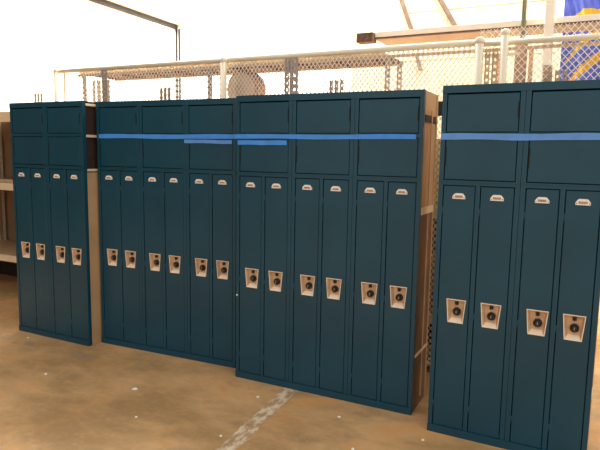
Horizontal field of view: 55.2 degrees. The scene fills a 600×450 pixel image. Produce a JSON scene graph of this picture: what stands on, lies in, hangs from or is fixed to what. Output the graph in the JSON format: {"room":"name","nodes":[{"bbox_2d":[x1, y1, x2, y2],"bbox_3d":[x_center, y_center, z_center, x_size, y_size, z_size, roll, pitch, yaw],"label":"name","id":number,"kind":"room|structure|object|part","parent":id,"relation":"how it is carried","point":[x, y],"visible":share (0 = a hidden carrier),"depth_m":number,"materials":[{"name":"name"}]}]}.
{"room":"warehouse","nodes":[
{"label":"warehouse","id":0,"kind":"room"},
{"bbox_2d":[0,0,175,111],"bbox_3d":[-2.955,-2.421,8.293,0.201,5.600,3.600,4,8,24],"label":"wall","id":1,"kind":"structure","parent":0,"point":[38,37],"depth_m":7.75,"materials":[{"name":"white paint"}]},
{"bbox_2d":[0,274,599,449],"bbox_3d":[-0.022,1.333,1.680,28.000,0.100,21.000,1,7,0],"label":"floor","id":2,"kind":"structure","parent":0,"point":[86,399],"depth_m":3.34,"materials":[{"name":"concrete"}]},
{"bbox_2d":[9,100,101,345],"bbox_3d":[-1.868,-0.032,4.553,0.796,1.830,0.316,5,8,27],"label":"lockers","id":3,"kind":"object","parent":2,"relation":"on","point":[54,144],"visible":0.94,"depth_m":4.38,"materials":[{"name":"blue metal"}]},
{"bbox_3d":[-2.193,0.189,4.586,0.156,1.287,0.016,5,8,27],"label":"locker door","id":4,"kind":"part","parent":3,"relation":"part of","materials":[{"name":"teal paint"}]},
{"bbox_3d":[-2.094,-0.802,4.419,0.341,0.187,0.016,5,8,27],"label":"box door","id":5,"kind":"part","parent":3,"relation":"part of","materials":[{"name":"teal paint"}]},
{"bbox_3d":[-2.098,-0.578,4.447,0.341,0.211,0.016,5,8,27],"label":"box door","id":6,"kind":"part","parent":3,"relation":"part of","materials":[{"name":"teal paint"}]},
{"bbox_3d":[-2.210,-0.061,4.745,0.010,1.824,0.278,5,8,27],"label":"panel","id":7,"kind":"part","parent":3,"relation":"part of","materials":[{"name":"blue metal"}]},
{"bbox_3d":[-2.029,0.203,4.503,0.156,1.287,0.016,5,8,27],"label":"locker door","id":8,"kind":"part","parent":3,"relation":"part of","materials":[{"name":"teal paint"}]},
{"bbox_3d":[-1.841,0.218,4.408,0.156,1.287,0.016,5,8,27],"label":"locker door","id":9,"kind":"part","parent":3,"relation":"part of","materials":[{"name":"teal paint"}]},
{"bbox_3d":[-1.743,-0.774,4.240,0.341,0.187,0.016,5,8,27],"label":"box door","id":10,"kind":"part","parent":3,"relation":"part of","materials":[{"name":"teal paint"}]},
{"bbox_3d":[-1.746,-0.549,4.269,0.341,0.211,0.016,5,8,27],"label":"box door","id":11,"kind":"part","parent":3,"relation":"part of","materials":[{"name":"teal paint"}]},
{"bbox_3d":[-1.677,0.231,4.324,0.156,1.287,0.016,5,8,27],"label":"locker door","id":12,"kind":"part","parent":3,"relation":"part of","materials":[{"name":"teal paint"}]},
{"bbox_3d":[-1.518,-0.003,4.395,0.027,1.820,0.278,5,8,27],"label":"panel","id":13,"kind":"part","parent":3,"relation":"part of","materials":[{"name":"beige metal"}]},
{"bbox_2d":[96,98,236,367],"bbox_3d":[-0.908,0.025,4.227,1.208,1.830,0.316,4,8,24],"label":"lockers","id":14,"kind":"object","parent":2,"relation":"on","point":[167,207],"depth_m":4.07,"materials":[{"name":"blue metal"}]},
{"bbox_3d":[-1.420,0.235,4.328,0.157,1.287,0.016,4,8,24],"label":"locker door","id":15,"kind":"part","parent":14,"relation":"part of","materials":[{"name":"teal paint"}]},
{"bbox_3d":[-1.447,-0.015,4.486,0.010,1.824,0.278,4,8,24],"label":"panel","id":16,"kind":"part","parent":14,"relation":"part of","materials":[{"name":"blue metal"}]},
{"bbox_3d":[-1.319,-0.757,4.165,0.343,0.187,0.016,4,8,24],"label":"box door","id":17,"kind":"part","parent":14,"relation":"part of","materials":[{"name":"teal paint"}]},
{"bbox_3d":[-1.323,-0.533,4.193,0.343,0.211,0.016,4,8,24],"label":"box door","id":18,"kind":"part","parent":14,"relation":"part of","materials":[{"name":"teal paint"}]},
{"bbox_3d":[-1.251,0.247,4.252,0.157,1.287,0.016,4,8,24],"label":"locker door","id":19,"kind":"part","parent":14,"relation":"part of","materials":[{"name":"teal paint"}]},
{"bbox_3d":[-1.058,0.261,4.166,0.157,1.287,0.016,4,8,24],"label":"locker door","id":20,"kind":"part","parent":14,"relation":"part of","materials":[{"name":"teal paint"}]},
{"bbox_3d":[-0.957,-0.731,4.003,0.343,0.187,0.016,4,8,24],"label":"box door","id":21,"kind":"part","parent":14,"relation":"part of","materials":[{"name":"teal paint"}]},
{"bbox_3d":[-0.961,-0.507,4.031,0.343,0.211,0.016,4,8,24],"label":"box door","id":22,"kind":"part","parent":14,"relation":"part of","materials":[{"name":"teal paint"}]},
{"bbox_3d":[-0.949,-0.617,3.998,1.182,0.036,0.001,4,8,24],"label":"tape strip","id":23,"kind":"part","parent":14,"relation":"part of","materials":[{"name":"blue plastic"}]},
{"bbox_3d":[-0.889,0.273,4.091,0.157,1.287,0.016,4,8,24],"label":"locker door","id":24,"kind":"part","parent":14,"relation":"part of","materials":[{"name":"teal paint"}]},
{"bbox_3d":[-0.696,0.287,4.005,0.157,1.287,0.016,4,8,24],"label":"locker door","id":25,"kind":"part","parent":14,"relation":"part of","materials":[{"name":"teal paint"}]},
{"bbox_3d":[-0.622,-0.560,3.858,0.379,0.029,0.001,4,8,24],"label":"tape strip","id":26,"kind":"part","parent":14,"relation":"part of","materials":[{"name":"blue plastic"}]},
{"bbox_3d":[-0.599,-0.480,3.870,0.343,0.211,0.016,4,8,24],"label":"box door","id":27,"kind":"part","parent":14,"relation":"part of","materials":[{"name":"teal paint"}]},
{"bbox_3d":[-0.595,-0.705,3.842,0.343,0.187,0.016,4,8,24],"label":"box door","id":28,"kind":"part","parent":14,"relation":"part of","materials":[{"name":"teal paint"}]},
{"bbox_3d":[-0.527,0.299,3.929,0.157,1.287,0.016,4,8,24],"label":"locker door","id":29,"kind":"part","parent":14,"relation":"part of","materials":[{"name":"teal paint"}]},
{"bbox_2d":[0,52,567,343],"bbox_3d":[-1.017,-0.263,5.125,6.110,2.174,0.727,5,8,26],"label":"storage rack","id":30,"kind":"object","parent":2,"relation":"on","point":[8,262],"visible":0.06,"depth_m":5.32,"materials":[{"name":"metal"}]},
{"bbox_3d":[-1.943,-0.282,5.286,0.041,2.142,0.032,5,8,26],"label":"deck post","id":31,"kind":"part","parent":30,"relation":"part of","materials":[{"name":"metal"}]},
{"bbox_3d":[-1.999,-0.359,5.814,0.046,2.160,0.036,5,8,26],"label":"deck post","id":32,"kind":"part","parent":30,"relation":"part of","materials":[{"name":"metal"}]},
{"bbox_3d":[-0.723,-0.186,4.681,0.041,2.142,0.032,5,8,26],"label":"deck post","id":33,"kind":"part","parent":30,"relation":"part of","materials":[{"name":"metal"}]},
{"bbox_2d":[0,240,432,323],"bbox_3d":[-1.017,0.448,5.204,6.080,0.064,0.650,5,8,26],"label":"shelf","id":34,"kind":"object","parent":30,"relation":"attached to","point":[7,247],"depth_m":5.99,"materials":[{"name":"metal"}]},
{"bbox_3d":[-0.859,-0.115,5.466,6.110,1.800,0.010,5,8,26],"label":"panel","id":35,"kind":"part","parent":30,"relation":"part of","materials":[{"name":"metal"}]},
{"bbox_2d":[0,178,437,217],"bbox_3d":[-1.005,-0.274,5.114,6.080,0.069,0.650,5,8,26],"label":"shelf","id":36,"kind":"object","parent":30,"relation":"attached to","point":[5,183],"depth_m":5.71,"materials":[{"name":"metal"}]},
{"bbox_2d":[0,100,442,121],"bbox_3d":[-0.994,-0.954,5.028,6.080,0.099,0.650,5,8,26],"label":"shelf","id":37,"kind":"object","parent":30,"relation":"attached to","point":[4,116],"depth_m":5.58,"materials":[{"name":"brown wood"}]},
{"bbox_2d":[227,70,265,97],"bbox_3d":[-0.435,-1.092,4.632,0.296,0.296,0.168,5,8,26],"label":"roll","id":38,"kind":"object","parent":30,"relation":"on","point":[242,71],"visible":0.52,"depth_m":4.55,"materials":[{"name":"brown"}]},
{"bbox_3d":[0.585,-0.083,4.030,0.036,2.142,0.028,5,8,26],"label":"deck post","id":39,"kind":"part","parent":30,"relation":"part of","materials":[{"name":"metal"}]},
{"bbox_3d":[0.739,-0.143,4.455,0.041,2.160,0.032,5,8,26],"label":"deck post","id":40,"kind":"part","parent":30,"relation":"part of","materials":[{"name":"metal"}]},
{"bbox_2d":[429,254,434,312],"bbox_3d":[1.022,0.418,4.120,0.400,0.341,0.402,5,8,26],"label":"carton","id":41,"kind":"object","parent":30,"relation":"on","point":[433,255],"visible":0.02,"depth_m":3.96,"materials":[{"name":"brown cardboard"}]},
{"bbox_2d":[434,139,440,207],"bbox_3d":[1.035,-0.366,4.022,0.340,0.461,0.402,5,8,26],"label":"carton","id":42,"kind":"object","parent":30,"relation":"on","point":[438,142],"visible":0.02,"depth_m":3.86,"materials":[{"name":"brown cardboard"}]},
{"bbox_3d":[0.931,-0.751,3.707,0.320,0.090,0.009,5,8,26],"label":"beam plate","id":43,"kind":"part","parent":30,"relation":"part of","materials":[{"name":"black metal"}]},
{"bbox_2d":[497,56,499,82],"bbox_3d":[1.278,-0.934,3.644,0.060,0.290,0.033,5,8,26],"label":"board","id":44,"kind":"object","parent":30,"relation":"on","point":[498,56],"visible":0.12,"depth_m":3.63,"materials":[{"name":"brown wood"}]},
{"bbox_2d":[513,44,527,82],"bbox_3d":[1.377,-0.966,3.591,0.070,0.370,0.033,5,8,26],"label":"board","id":45,"kind":"object","parent":30,"relation":"on","point":[522,54],"visible":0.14,"depth_m":3.57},
{"bbox_2d":[527,49,533,81],"bbox_3d":[1.431,-0.932,3.568,0.025,0.310,0.033,5,8,26],"label":"board","id":46,"kind":"object","parent":30,"relation":"on","point":[531,50],"visible":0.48,"depth_m":3.55,"materials":[{"name":"brown wood"}]},
{"bbox_2d":[542,65,552,81],"bbox_3d":[1.519,-0.875,3.530,0.050,0.210,0.033,5,8,26],"label":"board","id":47,"kind":"object","parent":30,"relation":"on","point":[545,72],"visible":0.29,"depth_m":3.51,"materials":[{"name":"brown wood"}]},
{"bbox_2d":[53,21,599,365],"bbox_3d":[-0.072,-0.185,4.278,4.861,2.262,0.097,5,8,26],"label":"chain-link fence","id":48,"kind":"object","parent":2,"relation":"on","point":[479,43],"visible":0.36,"depth_m":3.94,"materials":[{"name":"metal"}]},
{"bbox_3d":[-2.230,-0.324,5.332,0.051,2.203,0.051,5,8,26],"label":"fence post","id":49,"kind":"part","parent":48,"relation":"part of","materials":[{"name":"white metal"}]},
{"bbox_3d":[-2.136,-0.298,5.288,0.016,2.165,0.016,5,8,26],"label":"fence post","id":50,"kind":"part","parent":48,"relation":"part of","materials":[{"name":"white metal"}]},
{"bbox_3d":[-1.700,-0.268,5.113,0.061,2.165,0.048,5,8,26],"label":"punched post","id":51,"kind":"part","parent":48,"relation":"part of","materials":[{"name":"grey metal"}]},
{"bbox_3d":[-0.603,-0.195,4.526,0.059,2.201,0.059,5,8,26],"label":"fence post","id":52,"kind":"part","parent":48,"relation":"part of","materials":[{"name":"white metal"}]},
{"bbox_3d":[-0.538,-1.265,4.396,3.710,0.037,0.038,5,8,26],"label":"rail","id":53,"kind":"part","parent":48,"relation":"part of","materials":[{"name":"grey metal"}]},
{"bbox_3d":[-0.107,-0.141,4.311,0.035,2.165,0.027,5,8,26],"label":"punched post","id":54,"kind":"part","parent":48,"relation":"part of","materials":[{"name":"grey metal"}]},
{"bbox_3d":[-0.049,-0.138,4.297,0.067,2.165,0.053,5,8,26],"label":"punched post","id":55,"kind":"part","parent":48,"relation":"part of","materials":[{"name":"grey metal"}]},
{"bbox_3d":[1.095,-0.067,3.683,0.064,2.214,0.063,5,8,26],"label":"fence post","id":56,"kind":"part","parent":48,"relation":"part of","materials":[{"name":"grey metal"}]},
{"bbox_3d":[1.151,-0.029,3.690,0.031,2.140,0.024,5,8,26],"label":"punched post","id":57,"kind":"part","parent":48,"relation":"part of","materials":[{"name":"grey metal"}]},
{"bbox_3d":[1.192,-0.027,3.671,0.036,2.140,0.028,5,8,26],"label":"punched post","id":58,"kind":"part","parent":48,"relation":"part of","materials":[{"name":"grey metal"}]},
{"bbox_3d":[1.227,-0.074,3.616,0.056,2.250,0.056,5,8,26],"label":"fence post","id":59,"kind":"part","parent":48,"relation":"part of","materials":[{"name":"grey metal"}]},
{"bbox_3d":[1.620,-1.087,3.326,1.120,0.033,0.034,5,8,26],"label":"rail","id":60,"kind":"part","parent":48,"relation":"part of","materials":[{"name":"grey metal"}]},
{"bbox_2d":[235,89,438,415],"bbox_3d":[0.186,0.125,3.574,1.202,1.830,0.319,5,8,26],"label":"lockers","id":61,"kind":"object","parent":2,"relation":"on","point":[334,236],"depth_m":3.40,"materials":[{"name":"blue metal"}]},
{"bbox_3d":[-0.318,0.333,3.694,0.157,1.287,0.016,5,8,26],"label":"locker door","id":62,"kind":"part","parent":61,"relation":"part of","materials":[{"name":"teal paint"}]},
{"bbox_3d":[-0.336,0.083,3.853,0.010,1.824,0.278,5,8,26],"label":"panel","id":63,"kind":"part","parent":61,"relation":"part of","materials":[{"name":"blue metal"}]},
{"bbox_3d":[-0.236,-0.509,3.541,0.350,0.032,0.001,5,8,26],"label":"tape strip","id":64,"kind":"part","parent":61,"relation":"part of","materials":[{"name":"blue plastic"}]},
{"bbox_3d":[-0.222,-0.434,3.556,0.343,0.211,0.016,5,8,26],"label":"box door","id":65,"kind":"part","parent":61,"relation":"part of","materials":[{"name":"teal paint"}]},
{"bbox_3d":[-0.218,-0.659,3.528,0.343,0.187,0.016,5,8,26],"label":"box door","id":66,"kind":"part","parent":61,"relation":"part of","materials":[{"name":"teal paint"}]},
{"bbox_3d":[-0.152,0.346,3.612,0.157,1.287,0.016,5,8,26],"label":"locker door","id":67,"kind":"part","parent":61,"relation":"part of","materials":[{"name":"teal paint"}]},
{"bbox_3d":[0.037,0.360,3.518,0.157,1.287,0.016,5,8,26],"label":"locker door","id":68,"kind":"part","parent":61,"relation":"part of","materials":[{"name":"teal paint"}]},
{"bbox_3d":[0.133,-0.406,3.380,0.343,0.211,0.016,5,8,26],"label":"box door","id":69,"kind":"part","parent":61,"relation":"part of","materials":[{"name":"teal paint"}]},
{"bbox_3d":[0.137,-0.631,3.352,0.343,0.187,0.016,5,8,26],"label":"box door","id":70,"kind":"part","parent":61,"relation":"part of","materials":[{"name":"teal paint"}]},
{"bbox_3d":[0.110,-0.518,3.364,1.161,0.032,0.001,5,8,26],"label":"tape strip","id":71,"kind":"part","parent":61,"relation":"part of","materials":[{"name":"blue plastic"}]},
{"bbox_3d":[0.203,0.374,3.436,0.157,1.287,0.016,5,8,26],"label":"locker door","id":72,"kind":"part","parent":61,"relation":"part of","materials":[{"name":"teal paint"}]},
{"bbox_3d":[0.393,0.389,3.342,0.157,1.287,0.016,5,8,26],"label":"locker door","id":73,"kind":"part","parent":61,"relation":"part of","materials":[{"name":"teal paint"}]},
{"bbox_3d":[0.488,-0.379,3.204,0.343,0.211,0.016,5,8,26],"label":"box door","id":74,"kind":"part","parent":61,"relation":"part of","materials":[{"name":"teal paint"}]},
{"bbox_3d":[0.492,-0.603,3.175,0.343,0.187,0.016,5,8,26],"label":"box door","id":75,"kind":"part","parent":61,"relation":"part of","materials":[{"name":"teal paint"}]},
{"bbox_3d":[0.558,0.402,3.260,0.157,1.287,0.016,5,8,26],"label":"locker door","id":76,"kind":"part","parent":61,"relation":"part of","materials":[{"name":"teal paint"}]},
{"bbox_3d":[0.727,0.167,3.326,0.010,1.824,0.278,5,8,26],"label":"panel","id":77,"kind":"part","parent":61,"relation":"part of","materials":[{"name":"brown wood"}]},
{"bbox_2d":[427,79,599,449],"bbox_3d":[1.119,0.218,2.959,0.782,1.830,0.316,5,8,28],"label":"lockers","id":78,"kind":"object","parent":2,"relation":"on","point":[516,297],"depth_m":2.82,"materials":[{"name":"blue metal"}]},
{"bbox_3d":[0.800,0.439,2.993,0.157,1.287,0.016,5,8,28],"label":"locker door","id":79,"kind":"part","parent":78,"relation":"part of","materials":[{"name":"teal paint"}]},
{"bbox_3d":[0.895,-0.328,2.853,0.343,0.211,0.016,5,8,28],"label":"box door","id":80,"kind":"part","parent":78,"relation":"part of","materials":[{"name":"teal paint"}]},
{"bbox_3d":[0.899,-0.552,2.824,0.343,0.187,0.016,5,8,28],"label":"box door","id":81,"kind":"part","parent":78,"relation":"part of","materials":[{"name":"teal paint"}]},
{"bbox_3d":[0.964,0.453,2.907,0.157,1.287,0.016,5,8,28],"label":"locker door","id":82,"kind":"part","parent":78,"relation":"part of","materials":[{"name":"teal paint"}]},
{"bbox_3d":[1.053,-0.422,2.742,0.762,0.036,0.001,5,8,28],"label":"tape strip","id":83,"kind":"part","parent":78,"relation":"part of","materials":[{"name":"blue plastic"}]},
{"bbox_3d":[1.147,0.468,2.811,0.147,1.287,0.016,5,8,28],"label":"locker door","id":84,"kind":"part","parent":78,"relation":"part of","materials":[{"name":"teal paint"}]},
{"bbox_3d":[1.236,-0.299,2.673,0.322,0.211,0.016,5,8,28],"label":"box door","id":85,"kind":"part","parent":78,"relation":"part of","materials":[{"name":"teal paint"}]},
{"bbox_3d":[1.240,-0.523,2.645,0.322,0.187,0.016,5,8,28],"label":"box door","id":86,"kind":"part","parent":78,"relation":"part of","materials":[{"name":"teal paint"}]},
{"bbox_3d":[1.301,0.481,2.730,0.147,1.287,0.016,5,8,28],"label":"locker door","id":87,"kind":"part","parent":78,"relation":"part of","materials":[{"name":"teal paint"}]},
{"bbox_3d":[1.467,0.246,2.795,0.010,1.824,0.278,5,8,28],"label":"panel","id":88,"kind":"part","parent":78,"relation":"part of","materials":[{"name":"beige metal"}]},
{"bbox_2d":[541,0,555,81],"bbox_3d":[2.144,-1.811,4.920,0.113,5.400,0.130,5,8,26],"label":"column","id":89,"kind":"structure","parent":2,"relation":"on","point":[550,4],"depth_m":4.89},
{"bbox_2d":[375,14,599,45],"bbox_3d":[2.160,-1.794,5.195,2.990,0.071,0.350,5,8,26],"label":"trim","id":90,"kind":"structure","parent":89,"relation":"attached to","point":[470,31],"depth_m":5.34,"materials":[{"name":"beige wood"}]},
{"bbox_2d":[356,32,376,44],"bbox_3d":[0.665,-1.868,5.742,0.173,0.090,0.125,5,8,26],"label":"vent box","id":91,"kind":"object","parent":90,"relation":"attached to","point":[368,37],"visible":1,"depth_m":5.70,"materials":[{"name":"brown metal"}]},
{"bbox_2d":[520,0,526,38],"bbox_3d":[1.992,-2.972,4.910,0.040,3.100,0.060,5,8,26],"label":"conduit pipe","id":92,"kind":"object","parent":90,"relation":"attached to","point":[524,2],"visible":0.52,"depth_m":5.03,"materials":[{"name":"grey metal"}]},
{"bbox_2d":[175,0,564,138],"bbox_3d":[2.498,-2.256,7.698,10.670,5.600,0.206,5,8,26],"label":"wall","id":93,"kind":"structure","parent":0,"point":[209,29],"depth_m":8.56,"materials":[{"name":"white paint"}]},
{"bbox_2d":[175,29,180,99],"bbox_3d":[-2.108,-1.580,9.989,0.093,3.537,0.012,5,8,26],"label":"trim","id":94,"kind":"structure","parent":93,"relation":"attached to","point":[178,50],"depth_m":9.81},
{"bbox_2d":[399,0,412,28],"bbox_3d":[1.454,-3.010,7.988,0.268,0.589,0.069,5,8,26],"label":"brace","id":95,"kind":"object","parent":93,"relation":"attached to","point":[402,2],"visible":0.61,"depth_m":7.96,"materials":[{"name":"beige metal"}]},
{"bbox_2d":[415,56,421,69],"bbox_3d":[1.646,-2.265,7.978,0.104,0.219,0.069,5,8,26],"label":"brace","id":96,"kind":"object","parent":93,"relation":"attached to","point":[417,61],"visible":0.5,"depth_m":7.95,"materials":[{"name":"brown wood"}]},
{"bbox_2d":[438,0,456,25],"bbox_3d":[1.939,-2.967,7.748,0.398,0.610,0.069,5,8,26],"label":"brace","id":97,"kind":"object","parent":93,"relation":"attached to","point":[442,3],"visible":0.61,"depth_m":7.71,"materials":[{"name":"beige metal"}]},
{"bbox_2d":[559,0,599,80],"bbox_3d":[3.185,-1.734,5.161,1.600,2.222,0.068,5,8,26],"label":"hanging banner","id":98,"kind":"object","parent":93,"relation":"hanging from","point":[571,7],"visible":0.22,"depth_m":5.42,"materials":[{"name":"blue fabric"}]},
{"bbox_3d":[-5.394,-1.776,2.850,0.220,5.600,8.400,4,8,24],"label":"wall","id":99,"kind":"structure","parent":0,"visible":0},
{"bbox_2d":[89,0,180,28],"bbox_3d":[-4.497,-2.734,4.319,0.123,0.090,12.000,4,8,24],"label":"trim","id":100,"kind":"structure","parent":99,"relation":"attached to","point":[114,4],"depth_m":8.82,"materials":[{"name":"grey metal"}]}
]}

